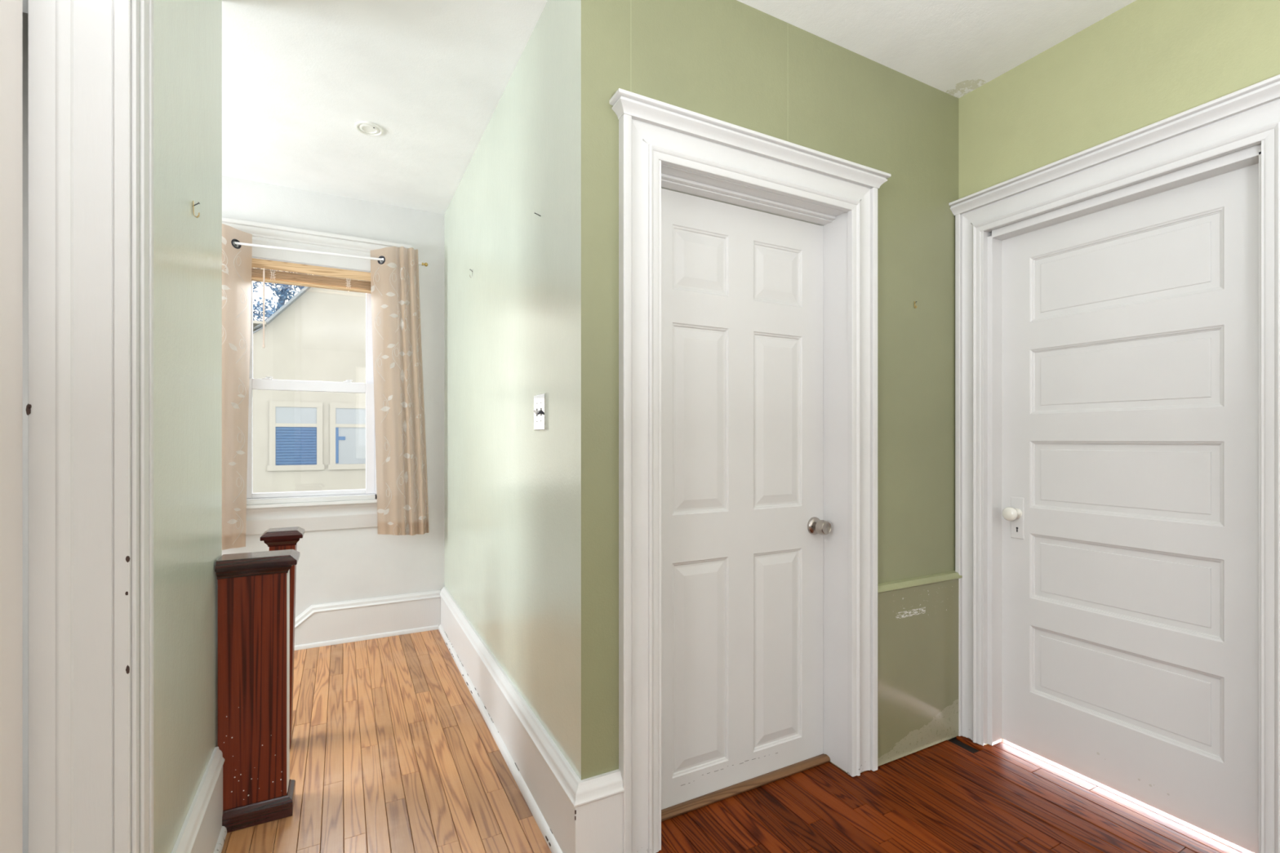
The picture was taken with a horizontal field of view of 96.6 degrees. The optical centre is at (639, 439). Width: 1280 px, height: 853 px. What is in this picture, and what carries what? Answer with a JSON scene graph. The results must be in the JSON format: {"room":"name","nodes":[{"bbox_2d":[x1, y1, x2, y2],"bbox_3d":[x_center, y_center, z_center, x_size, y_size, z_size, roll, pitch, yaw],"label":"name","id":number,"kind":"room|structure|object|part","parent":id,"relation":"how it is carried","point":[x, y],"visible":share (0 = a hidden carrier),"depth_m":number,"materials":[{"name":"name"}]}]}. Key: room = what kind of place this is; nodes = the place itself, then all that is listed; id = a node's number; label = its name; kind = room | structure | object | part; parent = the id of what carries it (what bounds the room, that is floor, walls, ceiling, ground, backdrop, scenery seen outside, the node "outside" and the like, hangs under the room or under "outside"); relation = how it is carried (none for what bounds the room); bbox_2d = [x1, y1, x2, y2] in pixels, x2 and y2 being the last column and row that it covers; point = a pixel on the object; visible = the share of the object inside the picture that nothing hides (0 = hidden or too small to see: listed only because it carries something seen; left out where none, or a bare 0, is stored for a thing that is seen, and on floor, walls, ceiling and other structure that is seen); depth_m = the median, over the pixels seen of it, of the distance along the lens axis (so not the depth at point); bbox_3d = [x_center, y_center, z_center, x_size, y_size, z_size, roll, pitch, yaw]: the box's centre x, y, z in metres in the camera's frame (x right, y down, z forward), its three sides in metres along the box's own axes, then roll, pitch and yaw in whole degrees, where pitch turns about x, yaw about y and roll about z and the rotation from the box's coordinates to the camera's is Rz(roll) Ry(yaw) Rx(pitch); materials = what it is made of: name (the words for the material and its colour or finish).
{"room":"upstairs hallway","nodes":[
{"label":"upstairs hallway","id":0,"kind":"room"},
{"bbox_2d":[22,12,27,852],"bbox_3d":[-2.239,0.660,0.915,2.120,4.300,0.837,0,0,-28],"label":"wall","id":1,"kind":"structure","parent":0,"point":[24,15],"depth_m":1.55,"materials":[{"name":"beige paint"}]},
{"bbox_2d":[0,0,22,852],"bbox_3d":[-0.930,0.195,0.664,0.036,2.006,0.750,0,0,-28],"label":"door","id":2,"kind":"structure","parent":1,"relation":"in","point":[11,11],"depth_m":0.97,"materials":[{"name":"white wood"}]},
{"bbox_2d":[22,0,153,852],"bbox_3d":[-1.451,-0.095,0.858,1.116,2.610,0.134,0,0,-28],"label":"door frame","id":3,"kind":"structure","parent":1,"relation":"attached to","point":[82,408],"depth_m":1.05,"materials":[{"name":"white wood"}]},
{"bbox_2d":[139,0,222,852],"bbox_3d":[-1.231,-0.115,1.442,0.155,2.750,0.837,0,0,-28],"label":"wall","id":4,"kind":"structure","parent":0,"point":[188,33],"depth_m":1.41,"materials":[{"name":"green paint"}]},
{"bbox_2d":[192,200,199,217],"bbox_3d":[-1.160,-0.601,1.489,0.017,0.041,0.008,0,0,-28],"label":"hook","id":5,"kind":"object","parent":4,"relation":"attached to","point":[193,204],"visible":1,"depth_m":1.49,"materials":[{"name":"gold metal"}]},
{"bbox_2d":[171,746,226,852],"bbox_3d":[-1.135,1.077,1.460,0.033,0.266,0.667,0,0,-28],"label":"baseboard","id":6,"kind":"structure","parent":4,"relation":"attached to","point":[202,831],"depth_m":1.57,"materials":[{"name":"white wood"}]},
{"bbox_3d":[-1.126,1.196,1.465,0.012,0.027,0.667,0,0,-28],"label":"shoe moulding","id":7,"kind":"part","parent":6,"relation":"part of","materials":[{"name":"white wood"}]},
{"bbox_2d":[222,175,444,645],"bbox_3d":[-2.663,0.660,3.020,3.320,4.300,0.120,0,0,-28],"label":"wall","id":8,"kind":"structure","parent":0,"point":[336,565],"depth_m":3.49,"materials":[{"name":"white paint"}]},
{"bbox_2d":[222,217,411,535],"bbox_3d":[-1.936,-0.337,3.364,1.083,1.742,0.184,0,0,-28],"label":"window","id":9,"kind":"structure","parent":8,"relation":"in","point":[315,510],"depth_m":3.33,"materials":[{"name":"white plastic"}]},
{"bbox_3d":[-1.925,-0.005,3.352,0.663,0.674,0.030,0,0,-28],"label":"sash","id":10,"kind":"part","parent":9,"relation":"part of","materials":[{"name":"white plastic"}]},
{"bbox_2d":[251,257,371,347],"bbox_3d":[-1.905,-0.761,3.313,0.657,0.498,0.054,0,0,-28],"label":"window blind","id":11,"kind":"object","parent":9,"relation":"attached to","point":[272,276],"visible":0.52,"depth_m":3.30,"materials":[{"name":"beige wood"}]},
{"bbox_3d":[-2.075,-0.919,3.223,0.029,0.079,0.028,0,0,-28],"label":"ladder cord","id":12,"kind":"part","parent":11,"relation":"part of","materials":[{"name":"beige fabric"}]},
{"bbox_3d":[-1.910,-0.989,3.323,0.657,0.042,0.030,0,0,-28],"label":"head rail","id":13,"kind":"part","parent":11,"relation":"part of","materials":[{"name":"brown wood"}]},
{"bbox_3d":[-1.909,-0.895,3.321,0.653,0.015,0.030,0,0,-28],"label":"rail","id":14,"kind":"part","parent":11,"relation":"part of","materials":[{"name":"brown wood"}]},
{"bbox_3d":[-1.941,-0.652,3.382,0.663,0.724,0.030,0,0,-28],"label":"sash","id":15,"kind":"part","parent":9,"relation":"part of","materials":[{"name":"white plastic"}]},
{"bbox_3d":[-1.909,0.361,3.316,1.020,0.046,0.074,0,0,-28],"label":"sill","id":16,"kind":"part","parent":9,"relation":"part of","materials":[{"name":"white wood"}]},
{"bbox_3d":[-1.944,-0.335,3.387,0.705,1.400,0.135,0,0,-28],"label":"frame","id":17,"kind":"part","parent":9,"relation":"part of","materials":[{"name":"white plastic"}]},
{"bbox_3d":[-1.911,-1.115,3.315,1.083,0.186,0.054,0,0,-28],"label":"head casing","id":18,"kind":"part","parent":9,"relation":"part of","materials":[{"name":"white wood"}]},
{"bbox_2d":[235,241,427,266],"bbox_3d":[-1.915,-1.055,3.271,1.306,0.076,0.127,0,0,-28],"label":"curtain rod","id":19,"kind":"object","parent":8,"relation":"attached to","point":[236,242],"visible":0.55,"depth_m":3.23,"materials":[{"name":"white metal"}]},
{"bbox_2d":[222,223,252,550],"bbox_3d":[-2.254,-0.279,3.043,0.302,1.733,0.072,0,0,-28],"label":"curtain","id":20,"kind":"object","parent":19,"relation":"hanging from","point":[237,260],"visible":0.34,"depth_m":3.08,"materials":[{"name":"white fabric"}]},
{"bbox_2d":[370,246,429,535],"bbox_3d":[-1.449,-0.288,3.443,0.330,1.740,0.060,0,0,-22],"label":"curtain","id":21,"kind":"object","parent":19,"relation":"hanging from","point":[402,482],"visible":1,"depth_m":3.43,"materials":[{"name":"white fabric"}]},
{"bbox_2d":[293,590,440,650],"bbox_3d":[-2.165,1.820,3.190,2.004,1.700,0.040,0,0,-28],"label":"baseboard","id":22,"kind":"structure","parent":8,"relation":"attached to","point":[323,624],"depth_m":3.45,"materials":[{"name":"white wood"}]},
{"bbox_3d":[-1.635,1.198,3.452,0.789,0.025,0.013,0,0,-28],"label":"shoe moulding","id":23,"kind":"part","parent":22,"relation":"part of","materials":[{"name":"white wood"}]},
{"bbox_3d":[-2.159,1.494,3.197,1.987,1.047,0.032,0,0,-28],"label":"cap moulding","id":24,"kind":"part","parent":22,"relation":"part of","materials":[{"name":"white wood"}]},
{"bbox_2d":[444,0,585,780],"bbox_3d":[-0.736,-0.115,2.688,0.013,2.750,2.495,0,0,-28],"label":"wall","id":25,"kind":"structure","parent":0,"point":[514,330],"depth_m":2.03,"materials":[{"name":"green paint"}]},
{"bbox_2d":[438,586,624,852],"bbox_3d":[-0.667,1.077,2.622,0.163,0.266,2.380,0,0,-28],"label":"baseboard","id":26,"kind":"structure","parent":25,"relation":"attached to","point":[573,815],"depth_m":1.85,"materials":[{"name":"white wood"}]},
{"bbox_3d":[-0.733,1.196,2.592,0.016,0.027,2.370,0,0,-28],"label":"shoe moulding","id":27,"kind":"part","parent":26,"relation":"part of","materials":[{"name":"white wood"}]},
{"bbox_2d":[533,392,546,430],"bbox_3d":[-0.337,-0.090,1.890,0.020,0.120,0.118,0,0,-28],"label":"switch plate","id":28,"kind":"object","parent":25,"relation":"attached to","point":[540,411],"visible":1,"depth_m":1.87,"materials":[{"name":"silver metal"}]},
{"bbox_2d":[222,0,1136,214],"bbox_3d":[-0.144,-1.524,0.686,5.620,0.233,6.590,0,0,-28],"label":"ceiling","id":29,"kind":"structure","parent":0,"point":[299,76],"depth_m":2.15,"materials":[{"name":"paint"}]},
{"bbox_2d":[221,629,1253,852],"bbox_3d":[0.033,1.250,0.779,6.020,0.080,6.590,0,0,-28],"label":"floor","id":30,"kind":"structure","parent":0,"point":[392,750],"depth_m":1.93,"materials":[{"name":"brown"}]},
{"bbox_2d":[215,549,299,832],"bbox_3d":[-1.227,0.790,1.841,0.212,0.837,0.150,0,0,-28],"label":"newel post","id":31,"kind":"object","parent":30,"relation":"on","point":[254,588],"visible":0.98,"depth_m":1.79,"materials":[{"name":"brown wood"}]},
{"bbox_3d":[-1.233,0.416,1.838,0.198,0.028,0.120,0,0,-28],"label":"cap moulding","id":32,"kind":"part","parent":31,"relation":"part of","materials":[{"name":"brown wood"}]},
{"bbox_3d":[-1.232,1.177,1.838,0.200,0.062,0.126,0,0,-28],"label":"moulding","id":33,"kind":"part","parent":31,"relation":"part of","materials":[{"name":"brown wood"}]},
{"bbox_2d":[260,526,304,749],"bbox_3d":[-1.407,0.782,2.249,0.139,0.854,0.142,0,0,-28],"label":"newel post","id":34,"kind":"object","parent":30,"relation":"on","point":[282,538],"visible":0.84,"depth_m":2.22,"materials":[{"name":"brown wood"}]},
{"bbox_3d":[-1.407,0.399,2.249,0.117,0.028,0.120,0,0,-28],"label":"cap moulding","id":35,"kind":"part","parent":34,"relation":"part of","materials":[{"name":"brown wood"}]},
{"bbox_2d":[661,753,830,822],"bbox_3d":[0.355,1.199,1.969,0.786,0.020,0.040,0,0,-28],"label":"threshold strip","id":36,"kind":"object","parent":30,"relation":"on","point":[682,808],"visible":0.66,"depth_m":1.95,"materials":[{"name":"brown wood"}]},
{"bbox_2d":[585,0,958,778],"bbox_3d":[0.554,-0.115,2.022,1.656,2.750,0.120,0,0,-28],"label":"wall","id":37,"kind":"structure","parent":0,"point":[735,62],"depth_m":1.96,"materials":[{"name":"green paint"}]},
{"bbox_2d":[661,188,831,809],"bbox_3d":[0.355,0.193,1.969,0.786,2.003,0.099,0,0,-28],"label":"door","id":38,"kind":"structure","parent":37,"relation":"in","point":[744,526],"depth_m":1.98,"materials":[{"name":"white wood"}]},
{"bbox_3d":[0.203,-0.596,1.911,0.226,0.211,0.009,0,0,-28],"label":"panel","id":39,"kind":"part","parent":38,"relation":"part of","materials":[{"name":"white wood"}]},
{"bbox_3d":[0.203,-0.067,1.911,0.226,0.629,0.009,0,0,-28],"label":"panel","id":40,"kind":"part","parent":38,"relation":"part of","materials":[{"name":"white wood"}]},
{"bbox_3d":[0.203,0.754,1.911,0.226,0.700,0.009,0,0,-28],"label":"panel","id":41,"kind":"part","parent":38,"relation":"part of","materials":[{"name":"white wood"}]},
{"bbox_3d":[0.499,-0.596,2.066,0.227,0.211,0.009,0,0,-28],"label":"panel","id":42,"kind":"part","parent":38,"relation":"part of","materials":[{"name":"white wood"}]},
{"bbox_3d":[0.499,-0.067,2.066,0.227,0.629,0.009,0,0,-28],"label":"panel","id":43,"kind":"part","parent":38,"relation":"part of","materials":[{"name":"white wood"}]},
{"bbox_3d":[0.499,0.754,2.066,0.227,0.700,0.009,0,0,-28],"label":"panel","id":44,"kind":"part","parent":38,"relation":"part of","materials":[{"name":"white wood"}]},
{"bbox_3d":[0.668,0.325,2.114,0.067,0.067,0.064,0,0,-28],"label":"knob","id":45,"kind":"part","parent":38,"relation":"part of","materials":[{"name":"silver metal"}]},
{"bbox_2d":[608,88,890,852],"bbox_3d":[0.374,0.121,1.917,1.093,2.171,0.229,0,0,-28],"label":"door frame","id":46,"kind":"structure","parent":37,"relation":"attached to","point":[662,144],"depth_m":1.82,"materials":[{"name":"white wood"}]},
{"bbox_3d":[0.000,0.145,1.646,0.120,2.122,0.034,0,0,-28],"label":"casing","id":47,"kind":"part","parent":46,"relation":"part of","materials":[{"name":"white wood"}]},
{"bbox_3d":[0.412,-0.940,1.844,1.093,0.048,0.064,0,0,-28],"label":"cornice","id":48,"kind":"part","parent":46,"relation":"part of","materials":[{"name":"white wood"}]},
{"bbox_3d":[0.404,-0.868,1.859,0.985,0.096,0.030,0,0,-28],"label":"head casing","id":49,"kind":"part","parent":46,"relation":"part of","materials":[{"name":"white wood"}]},
{"bbox_3d":[0.809,0.145,2.069,0.120,2.122,0.034,0,0,-28],"label":"casing","id":50,"kind":"part","parent":46,"relation":"part of","materials":[{"name":"white wood"}]},
{"bbox_2d":[877,570,962,766],"bbox_3d":[1.091,0.872,2.219,0.517,0.664,0.029,0,0,-28],"label":"wall panel","id":51,"kind":"object","parent":37,"relation":"attached to","point":[917,617],"depth_m":2.20,"materials":[{"name":"green paint"}]},
{"bbox_3d":[1.091,0.552,2.219,0.516,0.025,0.029,0,0,-28],"label":"cap moulding","id":52,"kind":"part","parent":51,"relation":"part of","materials":[{"name":"green paint"}]},
{"bbox_2d":[958,0,1279,745],"bbox_3d":[2.284,-0.115,0.630,0.120,2.750,4.240,0,0,-28],"label":"wall","id":53,"kind":"structure","parent":0,"point":[1145,63],"depth_m":1.88,"materials":[{"name":"green paint"}]},
{"bbox_2d":[948,74,1279,852],"bbox_3d":[1.575,0.121,1.918,0.186,2.171,1.059,0,0,-28],"label":"door frame","id":54,"kind":"structure","parent":53,"relation":"attached to","point":[1239,129],"depth_m":1.90,"materials":[{"name":"white wood"}]},
{"bbox_3d":[1.326,0.145,2.296,0.034,2.122,0.098,0,0,-28],"label":"casing","id":55,"kind":"part","parent":54,"relation":"part of","materials":[{"name":"white wood"}]},
{"bbox_3d":[1.521,-0.940,1.890,0.064,0.048,1.059,0,0,-28],"label":"cornice","id":56,"kind":"part","parent":54,"relation":"part of","materials":[{"name":"white wood"}]},
{"bbox_3d":[1.535,-0.868,1.900,0.030,0.096,0.956,0,0,-28],"label":"head casing","id":57,"kind":"part","parent":54,"relation":"part of","materials":[{"name":"white wood"}]},
{"bbox_3d":[1.738,0.145,1.507,0.034,2.122,0.120,0,0,-28],"label":"casing","id":58,"kind":"part","parent":54,"relation":"part of","materials":[{"name":"white wood"}]},
{"bbox_2d":[1001,163,1258,852],"bbox_3d":[1.603,0.196,1.939,0.104,1.996,0.764,0,0,-28],"label":"door","id":59,"kind":"structure","parent":53,"relation":"in","point":[1130,331],"depth_m":1.88,"materials":[{"name":"white"}]},
{"bbox_3d":[1.441,0.288,2.206,0.064,0.054,0.054,0,0,-28],"label":"knob","id":60,"kind":"part","parent":59,"relation":"part of","materials":[{"name":"white ceramic"}]},
{"bbox_3d":[1.471,0.306,2.222,0.003,0.161,0.049,0,0,-28],"label":"lock plate","id":61,"kind":"part","parent":59,"relation":"part of","materials":[{"name":"white metal"}]},
{"bbox_3d":[1.624,-0.572,1.946,0.012,0.248,0.543,0,0,-28],"label":"panel","id":62,"kind":"part","parent":59,"relation":"part of","materials":[{"name":"white wood"}]},
{"bbox_3d":[1.624,-0.220,1.946,0.012,0.247,0.543,0,0,-28],"label":"panel","id":63,"kind":"part","parent":59,"relation":"part of","materials":[{"name":"white wood"}]},
{"bbox_3d":[1.624,0.134,1.946,0.012,0.256,0.543,0,0,-28],"label":"panel","id":64,"kind":"part","parent":59,"relation":"part of","materials":[{"name":"white wood"}]},
{"bbox_3d":[1.624,0.484,1.946,0.012,0.248,0.543,0,0,-28],"label":"panel","id":65,"kind":"part","parent":59,"relation":"part of","materials":[{"name":"white wood"}]},
{"bbox_3d":[1.624,0.840,1.946,0.012,0.257,0.543,0,0,-28],"label":"panel","id":66,"kind":"part","parent":59,"relation":"part of","materials":[{"name":"white wood"}]},
{"label":"outside","id":67,"kind":"structure","parent":0,"visible":0},
{"label":"ground","id":68,"kind":"structure","parent":67,"visible":0},
{"bbox_2d":[253,267,311,320],"bbox_3d":[-7.369,0.188,11.732,1.944,8.052,0.742,0,0,-28],"label":"tree","id":69,"kind":"object","parent":68,"relation":"on","point":[285,289],"visible":0.16,"depth_m":11.64,"materials":[{"name":"blue plant"}]},
{"bbox_2d":[252,275,365,493],"bbox_3d":[-2.709,-0.623,10.466,8.100,9.667,3.340,0,0,-28],"label":"house","id":70,"kind":"structure","parent":68,"relation":"on","point":[303,441],"depth_m":7.80,"materials":[{"name":"beige paint"}]},
{"bbox_3d":[-4.649,-0.325,7.716,0.480,0.230,0.008,0,0,-28],"label":"pane","id":71,"kind":"part","parent":70,"relation":"part of","materials":[{"name":"grey glass"}]},
{"bbox_3d":[-4.650,0.090,7.717,0.480,0.520,0.006,0,0,-28],"label":"pane","id":72,"kind":"part","parent":70,"relation":"part of","materials":[{"name":"blue"}]},
{"bbox_3d":[-4.024,-0.325,8.043,0.477,0.230,0.008,0,0,-28],"label":"pane","id":73,"kind":"part","parent":70,"relation":"part of","materials":[{"name":"grey glass"}]},
{"bbox_3d":[-4.025,0.090,8.044,0.477,0.520,0.006,0,0,-28],"label":"pane","id":74,"kind":"part","parent":70,"relation":"part of","materials":[{"name":"grey glass"}]}
]}

